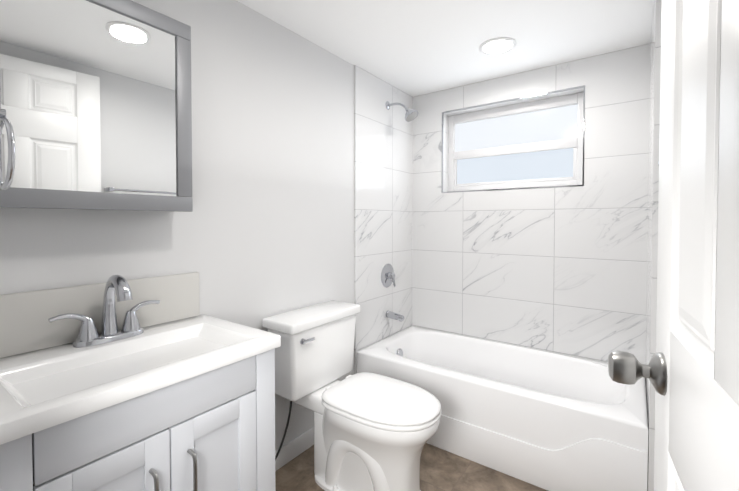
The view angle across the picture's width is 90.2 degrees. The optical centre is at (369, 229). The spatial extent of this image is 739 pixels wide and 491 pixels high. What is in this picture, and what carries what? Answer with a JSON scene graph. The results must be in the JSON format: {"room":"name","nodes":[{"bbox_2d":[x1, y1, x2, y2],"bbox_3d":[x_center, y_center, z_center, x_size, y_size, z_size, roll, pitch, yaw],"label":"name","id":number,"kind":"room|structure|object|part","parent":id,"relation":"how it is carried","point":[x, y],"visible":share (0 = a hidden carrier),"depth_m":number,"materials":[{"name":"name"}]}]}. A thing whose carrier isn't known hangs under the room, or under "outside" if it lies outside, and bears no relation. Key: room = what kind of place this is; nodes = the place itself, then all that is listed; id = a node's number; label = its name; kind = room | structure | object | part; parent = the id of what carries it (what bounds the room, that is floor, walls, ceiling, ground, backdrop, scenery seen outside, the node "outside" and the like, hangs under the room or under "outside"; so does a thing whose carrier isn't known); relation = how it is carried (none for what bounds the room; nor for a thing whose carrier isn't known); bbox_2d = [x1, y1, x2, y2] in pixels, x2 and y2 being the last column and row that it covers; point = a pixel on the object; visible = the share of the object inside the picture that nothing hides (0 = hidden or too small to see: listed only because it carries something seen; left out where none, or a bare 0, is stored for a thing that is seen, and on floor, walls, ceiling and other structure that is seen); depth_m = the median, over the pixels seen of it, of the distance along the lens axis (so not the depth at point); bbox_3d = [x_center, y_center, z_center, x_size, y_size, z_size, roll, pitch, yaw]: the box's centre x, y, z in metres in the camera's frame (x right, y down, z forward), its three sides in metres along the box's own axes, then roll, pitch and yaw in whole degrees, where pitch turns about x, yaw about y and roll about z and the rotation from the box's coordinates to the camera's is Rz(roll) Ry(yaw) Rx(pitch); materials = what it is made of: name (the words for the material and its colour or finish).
{"room":"bathroom","nodes":[
{"label":"bathroom","id":0,"kind":"room"},
{"bbox_2d":[0,0,353,450],"bbox_3d":[-0.851,0.101,1.456,0.150,2.250,4.640,1,1,36],"label":"wall","id":1,"kind":"structure","parent":0,"point":[264,228],"depth_m":1.70,"materials":[{"name":"white paint"}]},
{"bbox_2d":[0,0,192,211],"bbox_3d":[-0.874,-0.403,1.174,0.128,0.683,0.562,1,1,36],"label":"mirror","id":2,"kind":"object","parent":1,"relation":"attached to","point":[95,100],"visible":0.94,"depth_m":1.13,"materials":[{"name":"grey mirror"}]},
{"bbox_3d":[-0.982,-0.398,0.938,0.026,0.575,0.054,1,1,36],"label":"frame","id":3,"kind":"part","parent":2,"relation":"part of","materials":[{"name":"grey metal"}]},
{"bbox_3d":[-0.833,-0.088,1.150,0.026,0.054,0.562,1,1,36],"label":"frame","id":4,"kind":"part","parent":2,"relation":"part of","materials":[{"name":"grey metal"}]},
{"bbox_3d":[-0.833,-0.717,1.137,0.026,0.054,0.562,1,1,36],"label":"frame","id":5,"kind":"part","parent":2,"relation":"part of","materials":[{"name":"grey"}]},
{"bbox_3d":[-0.684,-0.406,1.350,0.026,0.575,0.054,1,1,36],"label":"frame","id":6,"kind":"part","parent":2,"relation":"part of","materials":[{"name":"grey wood"}]},
{"bbox_2d":[0,272,199,357],"bbox_3d":[-0.907,0.271,1.237,0.015,0.178,0.691,1,1,36],"label":"backsplash","id":7,"kind":"structure","parent":1,"relation":"attached to","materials":[{"name":"grey ceramic"}]},
{"bbox_2d":[275,427,313,470],"bbox_3d":[-0.389,1.168,1.977,0.014,0.095,1.008,1,1,36],"label":"baseboard","id":8,"kind":"structure","parent":1,"relation":"attached to","point":[296,447],"depth_m":1.95,"materials":[{"name":"white paint"}]},
{"bbox_2d":[354,65,412,373],"bbox_3d":[0.123,0.076,2.664,0.012,2.250,0.740,1,1,36],"label":"wall tile","id":9,"kind":"structure","parent":1,"relation":"attached to","point":[383,166],"depth_m":2.59,"materials":[{"name":"tile"}]},
{"bbox_2d":[381,101,417,320],"bbox_3d":[0.227,-0.133,2.591,0.243,1.569,0.174,1,1,36],"label":"shower","id":10,"kind":"object","parent":9,"relation":"attached to","point":[387,276],"visible":1,"depth_m":2.62,"materials":[{"name":"silver metal"}]},
{"bbox_3d":[0.136,0.336,2.667,0.014,0.174,0.174,1,1,36],"label":"shower valve plate","id":11,"kind":"part","parent":10,"relation":"part of","materials":[{"name":"silver metal"}]},
{"bbox_3d":[0.185,0.621,2.638,0.139,0.056,0.050,1,1,36],"label":"shower spout","id":12,"kind":"part","parent":10,"relation":"part of","materials":[{"name":"silver metal"}]},
{"bbox_3d":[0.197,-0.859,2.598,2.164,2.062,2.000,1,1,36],"label":"shower arm","id":13,"kind":"part","parent":10,"relation":"part of"},
{"bbox_2d":[275,443,547,490],"bbox_3d":[-0.134,1.266,0.962,2.220,0.060,4.640,1,1,36],"label":"floor","id":14,"kind":"structure","parent":0,"point":[442,470],"depth_m":1.81,"materials":[{"name":"tile"}]},
{"bbox_2d":[0,272,280,490],"bbox_3d":[-0.704,0.690,1.111,0.500,1.087,0.715,1,1,36],"label":"bathroom vanity","id":15,"kind":"object","parent":14,"relation":"on","point":[122,383],"visible":1,"depth_m":1.06,"materials":[{"name":"painted wood"},{"name":"cultured marble"},{"name":"metal"}]},
{"bbox_3d":[-0.681,0.849,0.798,0.019,0.622,0.062,1,1,36],"label":"door","id":16,"kind":"part","parent":15,"relation":"part of","materials":[{"name":"white wood"}]},
{"bbox_2d":[48,275,159,347],"bbox_3d":[-0.811,0.253,1.180,0.174,0.217,0.313,1,1,36],"label":"faucet","id":17,"kind":"object","parent":15,"relation":"on","point":[138,300],"depth_m":1.21,"materials":[{"name":"silver metal"}]},
{"bbox_3d":[-0.620,0.567,0.877,0.019,0.062,0.148,1,1,36],"label":"door","id":18,"kind":"part","parent":15,"relation":"part of","materials":[{"name":"white wood"}]},
{"bbox_3d":[-0.623,0.847,0.886,0.010,0.602,0.252,1,1,36],"label":"door panel","id":19,"kind":"part","parent":15,"relation":"part of","materials":[{"name":"white wood"}]},
{"bbox_3d":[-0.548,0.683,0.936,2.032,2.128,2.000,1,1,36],"label":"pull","id":20,"kind":"part","parent":15,"relation":"part of","materials":[{"name":"grey metal"}]},
{"bbox_3d":[-0.558,0.845,0.968,0.019,0.622,0.062,1,1,36],"label":"door","id":21,"kind":"part","parent":15,"relation":"part of","materials":[{"name":"white wood"}]},
{"bbox_3d":[-0.519,0.844,1.022,0.019,0.622,0.062,1,1,36],"label":"door","id":22,"kind":"part","parent":15,"relation":"part of","materials":[{"name":"white wood"}]},
{"bbox_3d":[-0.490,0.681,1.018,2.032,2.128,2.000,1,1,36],"label":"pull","id":23,"kind":"part","parent":15,"relation":"part of","materials":[{"name":"grey metal"}]},
{"bbox_3d":[-0.458,0.562,1.101,0.019,0.062,0.148,1,1,36],"label":"door","id":24,"kind":"part","parent":15,"relation":"part of","materials":[{"name":"white wood"}]},
{"bbox_3d":[-0.462,0.842,1.109,0.010,0.602,0.252,1,1,36],"label":"door panel","id":25,"kind":"part","parent":15,"relation":"part of","materials":[{"name":"white wood"}]},
{"bbox_3d":[-0.397,0.841,1.191,0.019,0.622,0.062,1,1,36],"label":"door","id":26,"kind":"part","parent":15,"relation":"part of","materials":[{"name":"white wood"}]},
{"bbox_2d":[262,300,440,490],"bbox_3d":[-0.064,0.837,1.740,0.810,0.813,0.569,1,1,36],"label":"toilet","id":27,"kind":"object","parent":14,"relation":"on","point":[374,432],"visible":0.9,"depth_m":1.69,"materials":[{"name":"white ceramic"}]},
{"bbox_3d":[-0.287,0.526,1.739,0.010,0.015,0.075,1,1,36],"label":"lever arm","id":28,"kind":"part","parent":27,"relation":"part of"},
{"bbox_3d":[-0.284,0.450,1.924,0.216,0.048,0.516,1,1,36],"label":"tank lid","id":29,"kind":"part","parent":27,"relation":"part of","materials":[{"name":"white ceramic"}]},
{"bbox_3d":[-0.286,0.640,1.929,0.190,0.332,0.485,1,1,36],"label":"tank","id":30,"kind":"part","parent":27,"relation":"part of","materials":[{"name":"white ceramic"}]},
{"bbox_3d":[0.024,1.010,1.712,0.620,0.421,0.374,1,1,36],"label":"bowl","id":31,"kind":"part","parent":27,"relation":"part of","materials":[{"name":"white ceramic"}]},
{"bbox_3d":[0.066,0.789,1.678,0.528,0.020,0.386,1,1,36],"label":"seat","id":32,"kind":"part","parent":27,"relation":"part of","materials":[{"name":"white plastic"}]},
{"bbox_3d":[0.065,0.765,1.678,0.528,0.025,0.384,1,1,36],"label":"lid","id":33,"kind":"part","parent":27,"relation":"part of","materials":[{"name":"white plastic"}]},
{"bbox_2d":[357,326,647,490],"bbox_3d":[0.739,0.999,2.237,1.504,0.421,0.738,1,1,36],"label":"bathtub","id":34,"kind":"object","parent":14,"relation":"on","point":[549,421],"visible":0.88,"depth_m":1.89,"materials":[{"name":"white ceramic"}]},
{"bbox_3d":[0.525,1.059,1.943,1.504,0.315,0.008,1,1,36],"label":"apron panel","id":35,"kind":"part","parent":34,"relation":"part of","materials":[{"name":"white ceramic"}]},
{"bbox_2d":[237,0,653,96],"bbox_3d":[-0.134,-1.043,0.914,2.220,0.060,4.640,1,1,36],"label":"ceiling","id":36,"kind":"structure","parent":0,"point":[413,48],"depth_m":1.94,"materials":[{"name":"white paint"}]},
{"bbox_2d":[479,37,515,54],"bbox_3d":[0.724,-1.033,2.083,0.200,0.009,0.200,1,1,36],"label":"recessed light","id":37,"kind":"object","parent":36,"relation":"in","point":[500,45],"visible":1,"depth_m":2.07,"materials":[{"name":"white paint"}]},
{"bbox_2d":[444,87,583,115],"bbox_3d":[0.978,-0.884,2.583,0.930,0.012,0.138,1,1,36],"label":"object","id":38,"kind":"structure","parent":0,"point":[556,94],"depth_m":2.53,"materials":[{"name":"stone"}]},
{"bbox_2d":[645,0,655,490],"bbox_3d":[1.393,0.095,1.752,0.100,2.250,0.730,1,1,36],"label":"wall tile","id":39,"kind":"structure","parent":0,"point":[650,194],"depth_m":1.70,"materials":[{"name":"stone"}]},
{"bbox_2d":[648,0,661,490],"bbox_3d":[1.176,0.101,1.452,0.100,2.250,0.010,1,1,36],"label":"cap","id":40,"kind":"object","parent":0,"point":[654,234],"visible":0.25,"depth_m":1.47,"materials":[{"name":"stone"}]},
{"bbox_3d":[1.112,0.467,2.668,1.920,1.468,0.388,1,1,36],"label":"wall","id":41,"kind":"structure","parent":0,"visible":0},
{"bbox_2d":[412,182,647,363],"bbox_3d":[0.995,0.464,2.506,1.620,1.480,0.012,1,1,36],"label":"wall tile","id":42,"kind":"structure","parent":41,"relation":"attached to","point":[561,270],"depth_m":2.41,"materials":[{"name":"tile"}]},
{"bbox_2d":[442,185,581,192],"bbox_3d":[0.934,-0.275,2.534,0.926,0.008,0.014,1,1,36],"label":"window edge","id":43,"kind":"structure","parent":42,"relation":"attached to","point":[514,188],"depth_m":2.49,"materials":[{"name":"silver metal"}]},
{"bbox_3d":[1.112,-0.970,2.638,1.920,0.158,0.388,1,1,36],"label":"wall","id":44,"kind":"structure","parent":0,"visible":0},
{"bbox_2d":[413,44,649,117],"bbox_3d":[0.995,-0.960,2.476,1.620,0.170,0.012,1,1,36],"label":"wall tile","id":45,"kind":"structure","parent":44,"relation":"attached to","point":[618,65],"depth_m":2.38,"materials":[{"name":"tile"}]},
{"bbox_2d":[443,85,583,112],"bbox_3d":[0.934,-0.878,2.521,0.926,0.008,0.014,1,1,36],"label":"top window edge","id":46,"kind":"object","parent":45,"relation":"attached to","point":[516,99],"visible":1,"depth_m":2.48,"materials":[{"name":"silver metal"}]},
{"bbox_3d":[0.500,-0.588,3.089,0.408,0.624,0.388,1,1,36],"label":"wall","id":47,"kind":"structure","parent":0,"visible":0},
{"bbox_2d":[413,113,441,193],"bbox_3d":[0.448,-0.584,2.880,0.270,0.600,0.012,1,1,36],"label":"wall tile","id":48,"kind":"structure","parent":47,"relation":"attached to","point":[427,154],"depth_m":2.87,"materials":[{"name":"tile"}]},
{"bbox_2d":[441,112,443,192],"bbox_3d":[0.555,-0.582,2.801,0.008,0.612,0.014,1,1,36],"label":"window edge","id":49,"kind":"structure","parent":48,"relation":"attached to","point":[442,153],"depth_m":2.79,"materials":[{"name":"silver metal"}]},
{"bbox_2d":[443,114,448,191],"bbox_3d":[0.597,-0.583,2.865,0.012,0.624,0.138,1,1,36],"label":"wall reveal left","id":50,"kind":"structure","parent":47,"relation":"attached to","point":[445,151],"depth_m":2.84,"materials":[{"name":"stone"}]},
{"bbox_3d":[1.664,-0.571,2.247,0.558,0.624,0.388,1,1,36],"label":"wall","id":51,"kind":"structure","parent":0,"visible":0},
{"bbox_2d":[584,74,649,184],"bbox_3d":[1.481,-0.568,2.133,0.420,0.600,0.012,1,1,36],"label":"wall tile","id":52,"kind":"structure","parent":51,"relation":"attached to","point":[616,142],"depth_m":2.15,"materials":[{"name":"tile"}]},
{"bbox_2d":[582,85,584,185],"bbox_3d":[1.312,-0.571,2.254,0.008,0.612,0.014,1,1,36],"label":"window edge","id":53,"kind":"structure","parent":52,"relation":"attached to","point":[583,132],"depth_m":2.25,"materials":[{"name":"silver metal"}]},
{"bbox_3d":[-0.867,0.118,0.635,0.788,2.250,0.150,1,1,36],"label":"wall","id":54,"kind":"structure","parent":0,"visible":0},
{"bbox_2d":[0,109,14,189],"bbox_3d":[-0.662,-0.145,0.619,0.126,0.153,0.076,1,1,36],"label":"towel ring","id":55,"kind":"object","parent":54,"relation":"attached to","point":[7,182],"visible":1,"depth_m":0.62,"materials":[{"name":"silver metal"}]},
{"bbox_3d":[-0.662,-0.202,0.617,0.040,0.040,0.074,1,1,36],"label":"post","id":56,"kind":"part","parent":55,"relation":"part of","materials":[{"name":"silver metal"}]},
{"bbox_3d":[0.978,-0.272,2.595,0.930,0.012,0.138,1,1,36],"label":"wall","id":57,"kind":"structure","parent":0,"visible":0},
{"bbox_2d":[448,92,582,191],"bbox_3d":[1.013,-0.579,2.637,0.930,0.600,0.080,1,1,36],"label":"window","id":58,"kind":"structure","parent":57,"relation":"in","point":[558,163],"depth_m":2.59,"materials":[{"name":"glass"}]},
{"bbox_3d":[0.656,-0.584,2.898,0.045,0.600,0.075,1,1,36],"label":"frame","id":59,"kind":"part","parent":58,"relation":"part of","materials":[{"name":"white plastic"}]},
{"bbox_3d":[0.684,-0.434,2.884,0.022,0.210,0.070,1,1,36],"label":"window sash","id":60,"kind":"part","parent":58,"relation":"part of","materials":[{"name":"white plastic"}]},
{"bbox_3d":[1.016,-0.335,2.646,0.796,0.022,0.070,1,1,36],"label":"window sash","id":61,"kind":"part","parent":58,"relation":"part of","materials":[{"name":"white plastic"}]},
{"bbox_3d":[1.005,-0.440,2.629,0.796,0.188,0.004,1,1,36],"label":"glass","id":62,"kind":"part","parent":58,"relation":"part of","materials":[{"name":"grey"}]},
{"bbox_3d":[1.014,-0.301,2.644,0.840,0.045,0.075,1,1,36],"label":"frame","id":63,"kind":"part","parent":58,"relation":"part of","materials":[{"name":"white plastic"}]},
{"bbox_3d":[1.014,-0.846,2.633,0.840,0.065,0.075,1,1,36],"label":"window frame","id":64,"kind":"part","parent":58,"relation":"part of","materials":[{"name":"white plastic"}]},
{"bbox_3d":[1.011,-0.704,2.632,0.840,0.220,0.004,1,1,36],"label":"window glass","id":65,"kind":"part","parent":58,"relation":"part of","materials":[{"name":"clear glass"}]},
{"bbox_3d":[1.347,-0.424,2.404,0.022,0.210,0.070,1,1,36],"label":"window sash","id":66,"kind":"part","parent":58,"relation":"part of","materials":[{"name":"white plastic"}]},
{"bbox_3d":[1.373,-0.573,2.379,0.045,0.600,0.075,1,1,36],"label":"frame","id":67,"kind":"part","parent":58,"relation":"part of","materials":[{"name":"white plastic"}]},
{"bbox_3d":[0.583,0.122,0.419,0.150,2.250,4.640,1,1,36],"label":"wall","id":68,"kind":"structure","parent":0,"visible":0},
{"bbox_3d":[0.385,0.166,0.361,0.116,2.150,0.757,1,1,36],"label":"door","id":69,"kind":"structure","parent":68,"relation":"in","visible":0},
{"bbox_2d":[608,0,738,490],"bbox_3d":[0.367,0.164,0.442,0.161,2.150,0.642,1,1,36],"label":"door","id":70,"kind":"structure","parent":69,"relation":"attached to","point":[695,163],"depth_m":0.48,"materials":[{"name":"white paint"}]},
{"bbox_3d":[0.474,0.254,0.671,0.067,0.057,0.058,1,1,36],"label":"knob","id":71,"kind":"part","parent":70,"relation":"part of","materials":[{"name":"grey metal"}]},
{"bbox_2d":[648,352,667,395],"bbox_3d":[0.510,0.255,0.653,0.026,0.072,0.072,1,1,36],"label":"backplate","id":72,"kind":"object","parent":70,"relation":"attached to","point":[658,378],"visible":0.96,"depth_m":0.63,"materials":[{"name":"grey metal"}]},
{"bbox_3d":[0.445,0.677,0.518,0.034,0.620,0.213,1,1,36],"label":"panel","id":73,"kind":"part","parent":70,"relation":"part of","materials":[{"name":"white paint"}]},
{"bbox_3d":[0.445,-0.157,0.501,0.034,0.650,0.213,1,1,36],"label":"panel","id":74,"kind":"part","parent":70,"relation":"part of","materials":[{"name":"white paint"}]}
]}

